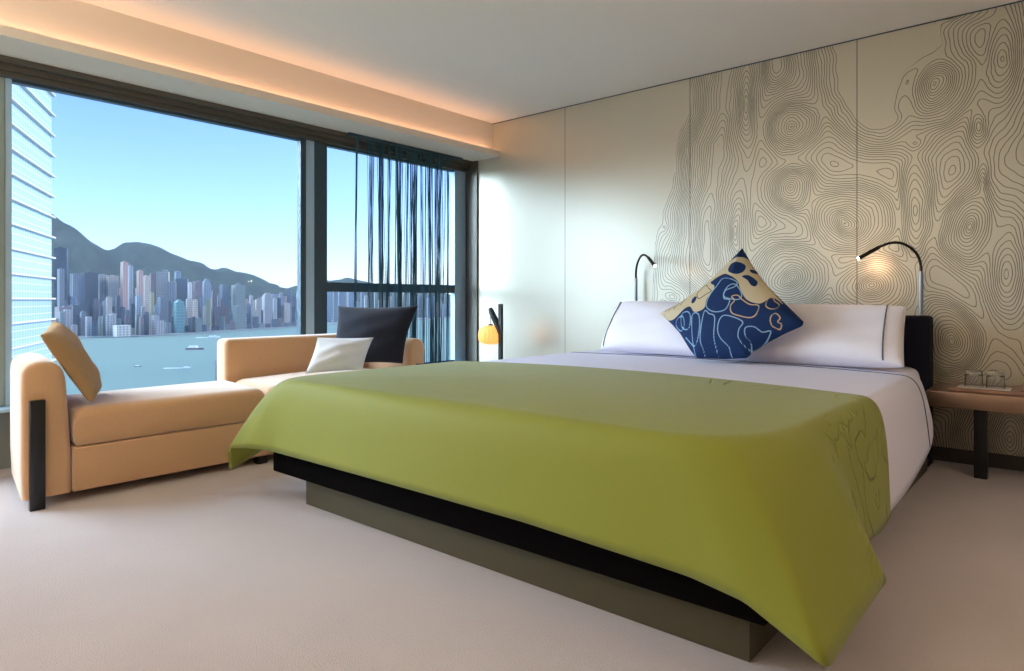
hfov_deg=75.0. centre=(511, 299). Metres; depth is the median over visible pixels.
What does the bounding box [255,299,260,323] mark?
apartment tower
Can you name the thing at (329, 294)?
apartment tower
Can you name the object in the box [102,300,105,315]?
office tower
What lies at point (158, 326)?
office tower
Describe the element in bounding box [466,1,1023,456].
wall
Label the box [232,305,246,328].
office tower
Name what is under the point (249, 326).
apartment tower
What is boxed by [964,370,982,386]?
drinking glass
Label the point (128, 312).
apartment tower
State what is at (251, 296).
apartment tower
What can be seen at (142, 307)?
office tower
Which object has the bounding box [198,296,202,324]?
apartment tower
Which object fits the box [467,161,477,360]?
trim
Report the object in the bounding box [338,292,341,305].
apartment tower
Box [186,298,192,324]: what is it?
office tower
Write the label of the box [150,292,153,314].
apartment tower
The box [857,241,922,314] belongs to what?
reading lamp
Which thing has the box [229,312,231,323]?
apartment tower
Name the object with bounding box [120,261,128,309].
apartment tower
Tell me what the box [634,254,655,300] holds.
reading lamp
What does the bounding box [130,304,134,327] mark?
apartment tower
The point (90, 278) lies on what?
apartment tower
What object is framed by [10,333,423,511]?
sofa
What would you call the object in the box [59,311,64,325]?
apartment tower
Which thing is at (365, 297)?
office tower
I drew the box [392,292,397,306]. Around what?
apartment tower
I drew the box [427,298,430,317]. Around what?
apartment tower
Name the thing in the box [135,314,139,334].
office tower
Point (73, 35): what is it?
ceiling cove
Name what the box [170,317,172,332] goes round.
office tower
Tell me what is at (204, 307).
apartment tower
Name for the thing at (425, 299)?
apartment tower
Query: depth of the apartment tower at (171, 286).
2217.33 m
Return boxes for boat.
[185,346,203,349]
[196,336,219,337]
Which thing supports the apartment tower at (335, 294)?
on the land
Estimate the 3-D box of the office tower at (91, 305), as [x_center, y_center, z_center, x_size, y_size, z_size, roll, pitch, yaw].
[-1235.369,54.851,1957.882,12.467,86.298,9.973,0,0,-24]
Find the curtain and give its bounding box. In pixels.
[347,132,462,363]
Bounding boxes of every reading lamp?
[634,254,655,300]
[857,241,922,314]
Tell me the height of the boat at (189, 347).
7.780 m
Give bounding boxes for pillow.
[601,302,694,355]
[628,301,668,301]
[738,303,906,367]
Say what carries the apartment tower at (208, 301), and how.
on the land
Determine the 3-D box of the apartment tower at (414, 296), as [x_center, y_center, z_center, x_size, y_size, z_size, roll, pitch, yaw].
[-531.277,36.549,3674.762,25.418,122.901,20.334,0,0,-34]
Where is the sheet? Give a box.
[481,350,932,510]
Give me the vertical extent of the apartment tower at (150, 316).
55.609 m
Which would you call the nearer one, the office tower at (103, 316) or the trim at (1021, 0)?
the trim at (1021, 0)
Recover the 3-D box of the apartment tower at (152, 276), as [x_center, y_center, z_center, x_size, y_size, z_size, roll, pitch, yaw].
[-1214.494,3.330,2256.454,17.396,189.341,13.917,0,0,-43]
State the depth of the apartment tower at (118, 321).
1871.29 m
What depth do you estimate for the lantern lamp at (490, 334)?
6.01 m
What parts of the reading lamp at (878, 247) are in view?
stem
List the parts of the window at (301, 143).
frame, frame, frame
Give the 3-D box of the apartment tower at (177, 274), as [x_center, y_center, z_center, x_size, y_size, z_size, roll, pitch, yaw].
[-1169.534,-1.773,2335.566,18.006,199.546,14.404,0,0,-41]
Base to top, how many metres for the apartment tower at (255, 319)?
40.384 m
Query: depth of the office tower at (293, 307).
2697.57 m
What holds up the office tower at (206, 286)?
on the land
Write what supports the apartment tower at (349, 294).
on the land
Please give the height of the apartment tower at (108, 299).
107.516 m
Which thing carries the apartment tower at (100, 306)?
on the land
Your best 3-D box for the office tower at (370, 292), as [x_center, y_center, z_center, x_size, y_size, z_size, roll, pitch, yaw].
[-706.316,11.770,3339.959,22.652,172.460,18.122,0,0,-38]
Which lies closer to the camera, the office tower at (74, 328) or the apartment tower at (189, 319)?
the office tower at (74, 328)
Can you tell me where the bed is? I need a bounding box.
[273,315,932,661]
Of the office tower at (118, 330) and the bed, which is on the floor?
the bed
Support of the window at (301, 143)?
in the wall at (5, 455)
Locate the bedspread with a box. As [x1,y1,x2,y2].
[228,361,890,666]
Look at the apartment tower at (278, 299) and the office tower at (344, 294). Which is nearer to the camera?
the apartment tower at (278, 299)
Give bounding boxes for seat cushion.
[67,380,263,445]
[236,368,367,395]
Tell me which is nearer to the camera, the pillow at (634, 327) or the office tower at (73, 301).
the pillow at (634, 327)
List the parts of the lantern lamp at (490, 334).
lamp shade, arm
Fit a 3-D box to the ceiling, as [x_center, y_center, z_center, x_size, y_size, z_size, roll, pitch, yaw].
[-0.475,-1.810,2.286,6.400,0.120,7.250,0,0,41]
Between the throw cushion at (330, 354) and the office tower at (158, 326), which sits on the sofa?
the throw cushion at (330, 354)
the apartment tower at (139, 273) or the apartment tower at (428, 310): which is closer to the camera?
the apartment tower at (139, 273)
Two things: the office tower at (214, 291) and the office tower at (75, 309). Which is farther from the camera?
the office tower at (214, 291)
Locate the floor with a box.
[0,454,1023,670]
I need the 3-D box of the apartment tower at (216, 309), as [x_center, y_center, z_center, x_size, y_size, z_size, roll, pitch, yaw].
[-992.813,59.595,2243.790,17.284,76.810,13.827,0,0,-38]
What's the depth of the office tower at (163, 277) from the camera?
2233.64 m
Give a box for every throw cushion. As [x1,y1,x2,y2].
[40,321,101,401]
[305,337,373,373]
[336,306,417,363]
[661,248,803,358]
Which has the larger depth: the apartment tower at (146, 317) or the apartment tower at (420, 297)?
the apartment tower at (420, 297)
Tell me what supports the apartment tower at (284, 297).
on the land
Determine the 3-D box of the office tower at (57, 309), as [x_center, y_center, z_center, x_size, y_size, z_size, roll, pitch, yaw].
[-1258.192,57.407,1869.073,25.140,81.187,31.424,0,0,30]
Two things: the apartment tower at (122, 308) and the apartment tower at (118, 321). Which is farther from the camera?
the apartment tower at (122, 308)
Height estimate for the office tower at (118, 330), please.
30.430 m
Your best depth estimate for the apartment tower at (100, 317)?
1840.03 m
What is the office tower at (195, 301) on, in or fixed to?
on the land
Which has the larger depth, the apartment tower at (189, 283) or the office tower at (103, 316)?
the apartment tower at (189, 283)
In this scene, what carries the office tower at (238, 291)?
on the land
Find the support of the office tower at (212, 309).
on the land
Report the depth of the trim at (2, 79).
3.93 m
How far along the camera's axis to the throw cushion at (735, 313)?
4.07 m
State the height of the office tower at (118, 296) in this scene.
113.021 m
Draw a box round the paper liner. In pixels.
[957,384,1011,390]
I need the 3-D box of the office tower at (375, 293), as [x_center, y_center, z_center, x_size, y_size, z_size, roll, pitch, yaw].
[-694.674,12.969,3400.187,14.943,170.061,11.954,0,0,-37]
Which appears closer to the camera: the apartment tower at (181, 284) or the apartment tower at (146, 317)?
the apartment tower at (146, 317)
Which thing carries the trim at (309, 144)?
attached to the wall at (5, 455)
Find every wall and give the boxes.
[0,412,10,468]
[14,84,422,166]
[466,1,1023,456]
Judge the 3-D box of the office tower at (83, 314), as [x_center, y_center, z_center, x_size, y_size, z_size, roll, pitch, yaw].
[-1186.586,63.538,1846.159,10.779,68.924,13.474,0,0,37]
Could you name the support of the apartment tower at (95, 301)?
on the land
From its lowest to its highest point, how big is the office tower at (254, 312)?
60.723 m
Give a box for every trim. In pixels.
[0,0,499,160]
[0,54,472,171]
[0,77,4,406]
[0,406,9,412]
[306,140,313,334]
[456,170,465,360]
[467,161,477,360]
[493,0,1023,123]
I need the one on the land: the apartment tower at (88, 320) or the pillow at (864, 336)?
the apartment tower at (88, 320)
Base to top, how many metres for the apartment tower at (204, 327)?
21.752 m
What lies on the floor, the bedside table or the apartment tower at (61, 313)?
the bedside table
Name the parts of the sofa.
leg panel, arm, leg panel, backrest, arm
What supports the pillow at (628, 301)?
on the sheet
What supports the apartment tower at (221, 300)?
on the land
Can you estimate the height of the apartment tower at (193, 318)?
46.764 m
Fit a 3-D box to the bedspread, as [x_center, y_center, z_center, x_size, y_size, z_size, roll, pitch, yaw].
[0.041,0.626,3.004,3.000,0.540,1.299,0,0,41]
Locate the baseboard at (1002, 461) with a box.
[933,446,1023,471]
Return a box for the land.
[78,317,450,337]
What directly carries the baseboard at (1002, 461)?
attached to the wall at (808, 163)
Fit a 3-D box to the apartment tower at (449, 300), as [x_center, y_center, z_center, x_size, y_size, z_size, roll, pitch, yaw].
[-349.424,47.876,3754.782,22.032,100.248,17.626,0,0,3]
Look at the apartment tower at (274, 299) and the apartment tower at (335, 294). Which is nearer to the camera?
the apartment tower at (274, 299)
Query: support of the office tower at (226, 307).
on the land
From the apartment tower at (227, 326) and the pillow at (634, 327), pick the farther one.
the apartment tower at (227, 326)
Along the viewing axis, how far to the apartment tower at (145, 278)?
2155.42 m
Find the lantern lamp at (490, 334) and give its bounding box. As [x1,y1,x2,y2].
[478,304,502,359]
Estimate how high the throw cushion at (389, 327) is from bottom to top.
0.443 m
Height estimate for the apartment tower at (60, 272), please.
189.963 m
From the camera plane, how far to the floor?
2.23 m
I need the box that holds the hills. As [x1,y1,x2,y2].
[51,213,450,322]
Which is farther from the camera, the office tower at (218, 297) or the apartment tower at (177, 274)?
the office tower at (218, 297)
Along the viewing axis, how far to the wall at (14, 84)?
4.84 m
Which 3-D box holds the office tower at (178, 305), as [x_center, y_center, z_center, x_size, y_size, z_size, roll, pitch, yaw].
[-987.953,47.517,1978.873,19.012,100.967,23.765,0,0,38]
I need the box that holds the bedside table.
[926,382,1023,479]
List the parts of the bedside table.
leg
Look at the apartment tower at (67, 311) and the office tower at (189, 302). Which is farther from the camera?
the office tower at (189, 302)
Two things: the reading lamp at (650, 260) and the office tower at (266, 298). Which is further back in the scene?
the office tower at (266, 298)
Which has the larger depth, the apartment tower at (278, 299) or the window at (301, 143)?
the apartment tower at (278, 299)
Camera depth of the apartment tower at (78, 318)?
1824.38 m
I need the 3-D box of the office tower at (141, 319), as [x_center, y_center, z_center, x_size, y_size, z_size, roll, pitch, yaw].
[-1027.995,71.581,1850.140,7.649,52.838,9.562,0,0,35]
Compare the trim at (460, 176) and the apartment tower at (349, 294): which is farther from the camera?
the apartment tower at (349, 294)
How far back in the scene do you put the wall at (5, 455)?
3.96 m
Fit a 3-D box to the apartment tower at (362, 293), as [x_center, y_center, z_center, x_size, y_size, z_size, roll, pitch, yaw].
[-743.919,14.359,3320.949,16.350,167.282,13.080,0,0,-27]
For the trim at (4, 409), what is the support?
on the wall at (5, 455)
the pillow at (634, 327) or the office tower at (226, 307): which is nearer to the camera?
the pillow at (634, 327)
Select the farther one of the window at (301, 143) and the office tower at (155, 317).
the office tower at (155, 317)
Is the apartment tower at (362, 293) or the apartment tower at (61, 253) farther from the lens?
the apartment tower at (362, 293)
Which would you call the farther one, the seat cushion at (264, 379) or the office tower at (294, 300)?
the office tower at (294, 300)
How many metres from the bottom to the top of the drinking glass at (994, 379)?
0.090 m
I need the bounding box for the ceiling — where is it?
[79,0,1020,123]
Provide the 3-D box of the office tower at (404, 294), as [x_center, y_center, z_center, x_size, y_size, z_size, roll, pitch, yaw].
[-545.761,11.784,3415.388,22.405,172.432,17.924,0,0,-23]
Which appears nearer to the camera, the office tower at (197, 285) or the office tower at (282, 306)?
the office tower at (197, 285)
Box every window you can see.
[5,78,305,405]
[314,141,455,363]
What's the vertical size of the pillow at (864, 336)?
0.368 m
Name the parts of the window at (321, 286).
frame, rail, frame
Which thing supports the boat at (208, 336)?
on the sea
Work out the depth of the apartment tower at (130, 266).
2176.57 m
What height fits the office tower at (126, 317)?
57.370 m
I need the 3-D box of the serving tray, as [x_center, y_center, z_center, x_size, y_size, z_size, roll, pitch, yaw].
[2.720,0.484,3.718,0.440,0.048,0.335,0,0,41]
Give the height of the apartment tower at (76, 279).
180.371 m
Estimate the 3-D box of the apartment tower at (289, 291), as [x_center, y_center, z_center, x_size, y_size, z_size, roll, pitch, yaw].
[-985.249,24.410,2953.185,19.590,147.180,15.672,0,0,-10]
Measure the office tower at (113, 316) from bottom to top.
62.073 m
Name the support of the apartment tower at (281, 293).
on the land
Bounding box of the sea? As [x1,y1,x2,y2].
[51,318,450,394]
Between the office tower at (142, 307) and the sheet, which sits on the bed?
the sheet
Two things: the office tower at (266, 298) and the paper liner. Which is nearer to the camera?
the paper liner
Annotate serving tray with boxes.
[949,382,1023,395]
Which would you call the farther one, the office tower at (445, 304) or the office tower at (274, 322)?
the office tower at (445, 304)
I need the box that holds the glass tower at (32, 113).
[12,84,55,360]
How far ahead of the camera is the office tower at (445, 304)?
3834.95 m
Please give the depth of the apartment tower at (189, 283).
2203.30 m
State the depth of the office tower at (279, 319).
2435.86 m
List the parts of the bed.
platform frame, headboard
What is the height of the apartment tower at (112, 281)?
177.036 m
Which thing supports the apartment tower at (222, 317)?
on the land
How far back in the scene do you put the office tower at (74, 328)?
1804.00 m
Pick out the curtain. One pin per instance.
(435, 355)
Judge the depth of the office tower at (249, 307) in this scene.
2415.14 m
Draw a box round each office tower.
[55,306,70,317]
[68,304,89,324]
[70,296,76,304]
[71,324,77,335]
[80,310,86,335]
[90,304,92,321]
[92,321,97,335]
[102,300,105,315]
[102,315,105,335]
[110,313,115,335]
[113,325,130,336]
[116,295,119,318]
[124,314,128,324]
[135,295,141,315]
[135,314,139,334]
[139,316,143,334]
[141,306,144,317]
[152,320,164,334]
[153,315,159,319]
[156,270,169,304]
[157,296,168,322]
[165,322,170,332]
[169,300,171,321]
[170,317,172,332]
[173,299,184,332]
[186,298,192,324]
[193,280,201,299]
[193,299,197,317]
[195,317,201,331]
[202,279,210,305]
[211,289,216,308]
[211,307,213,325]
[217,294,219,306]
[224,305,228,323]
[230,321,233,329]
[231,282,245,311]
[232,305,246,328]
[247,304,251,323]
[252,300,254,310]
[252,310,256,323]
[262,293,271,323]
[271,319,277,326]
[278,318,281,326]
[281,305,283,322]
[291,306,294,321]
[292,296,296,311]
[342,292,346,306]
[364,296,367,307]
[368,292,373,307]
[374,292,377,307]
[403,293,407,306]
[444,303,446,316]
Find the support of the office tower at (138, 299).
on the land
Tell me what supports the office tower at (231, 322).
on the land
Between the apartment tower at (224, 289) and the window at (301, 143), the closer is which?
the window at (301, 143)
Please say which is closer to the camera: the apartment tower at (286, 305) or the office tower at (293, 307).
the apartment tower at (286, 305)
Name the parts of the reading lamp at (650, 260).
stem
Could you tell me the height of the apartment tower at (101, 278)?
180.409 m
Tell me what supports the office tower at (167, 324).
on the land
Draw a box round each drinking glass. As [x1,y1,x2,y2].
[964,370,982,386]
[986,371,1005,388]
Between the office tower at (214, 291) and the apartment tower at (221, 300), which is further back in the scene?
the office tower at (214, 291)
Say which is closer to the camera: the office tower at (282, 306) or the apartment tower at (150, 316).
the apartment tower at (150, 316)
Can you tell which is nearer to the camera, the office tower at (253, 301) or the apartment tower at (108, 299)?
the apartment tower at (108, 299)
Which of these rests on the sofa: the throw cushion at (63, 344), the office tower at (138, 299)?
the throw cushion at (63, 344)
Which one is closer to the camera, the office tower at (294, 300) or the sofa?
the sofa
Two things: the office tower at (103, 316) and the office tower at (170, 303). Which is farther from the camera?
the office tower at (170, 303)
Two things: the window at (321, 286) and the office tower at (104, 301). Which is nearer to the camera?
the window at (321, 286)
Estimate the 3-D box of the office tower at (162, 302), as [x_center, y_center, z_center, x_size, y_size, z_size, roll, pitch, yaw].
[-1045.065,43.011,1997.302,19.189,109.978,23.986,0,0,37]
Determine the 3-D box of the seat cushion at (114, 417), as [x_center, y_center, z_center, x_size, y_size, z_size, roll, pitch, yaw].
[-2.050,0.628,3.925,0.647,0.193,1.106,0,0,41]
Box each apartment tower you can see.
[54,247,67,320]
[57,268,64,306]
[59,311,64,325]
[63,309,70,329]
[70,273,83,303]
[77,317,80,335]
[82,272,97,304]
[85,316,91,336]
[93,298,98,321]
[98,274,107,305]
[98,316,101,335]
[99,305,102,316]
[106,275,118,306]
[106,297,111,315]
[106,315,110,335]
[116,318,120,324]
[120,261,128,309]
[120,306,125,324]
[126,310,130,324]
[129,265,132,309]
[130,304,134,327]
[137,270,142,305]
[143,275,148,312]
[144,315,148,334]
[149,315,152,334]
[150,273,155,306]
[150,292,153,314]
[167,281,175,307]
[175,271,180,278]
[175,278,188,305]
[188,282,191,298]
[188,318,191,331]
[191,317,195,331]
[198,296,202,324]
[202,325,206,331]
[203,306,205,324]
[206,299,210,326]
[214,306,219,325]
[220,284,228,305]
[220,299,223,327]
[221,316,224,329]
[225,324,229,329]
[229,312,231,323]
[247,324,252,328]
[249,295,252,304]
[253,317,258,327]
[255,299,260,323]
[273,298,276,318]
[277,298,280,319]
[279,292,282,304]
[283,296,286,304]
[284,303,289,322]
[287,289,291,321]
[327,292,331,321]
[333,292,337,322]
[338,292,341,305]
[347,292,352,306]
[361,292,364,307]
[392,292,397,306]
[414,296,417,317]
[418,294,422,317]
[422,293,426,317]
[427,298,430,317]
[449,300,450,316]
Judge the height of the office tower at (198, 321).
44.930 m
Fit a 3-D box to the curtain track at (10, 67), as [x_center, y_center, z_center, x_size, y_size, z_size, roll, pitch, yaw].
[-2.721,-1.362,4.183,0.140,0.094,7.000,0,0,41]
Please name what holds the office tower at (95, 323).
on the land
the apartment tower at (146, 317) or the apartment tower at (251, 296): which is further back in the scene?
the apartment tower at (251, 296)
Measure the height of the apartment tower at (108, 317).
56.848 m

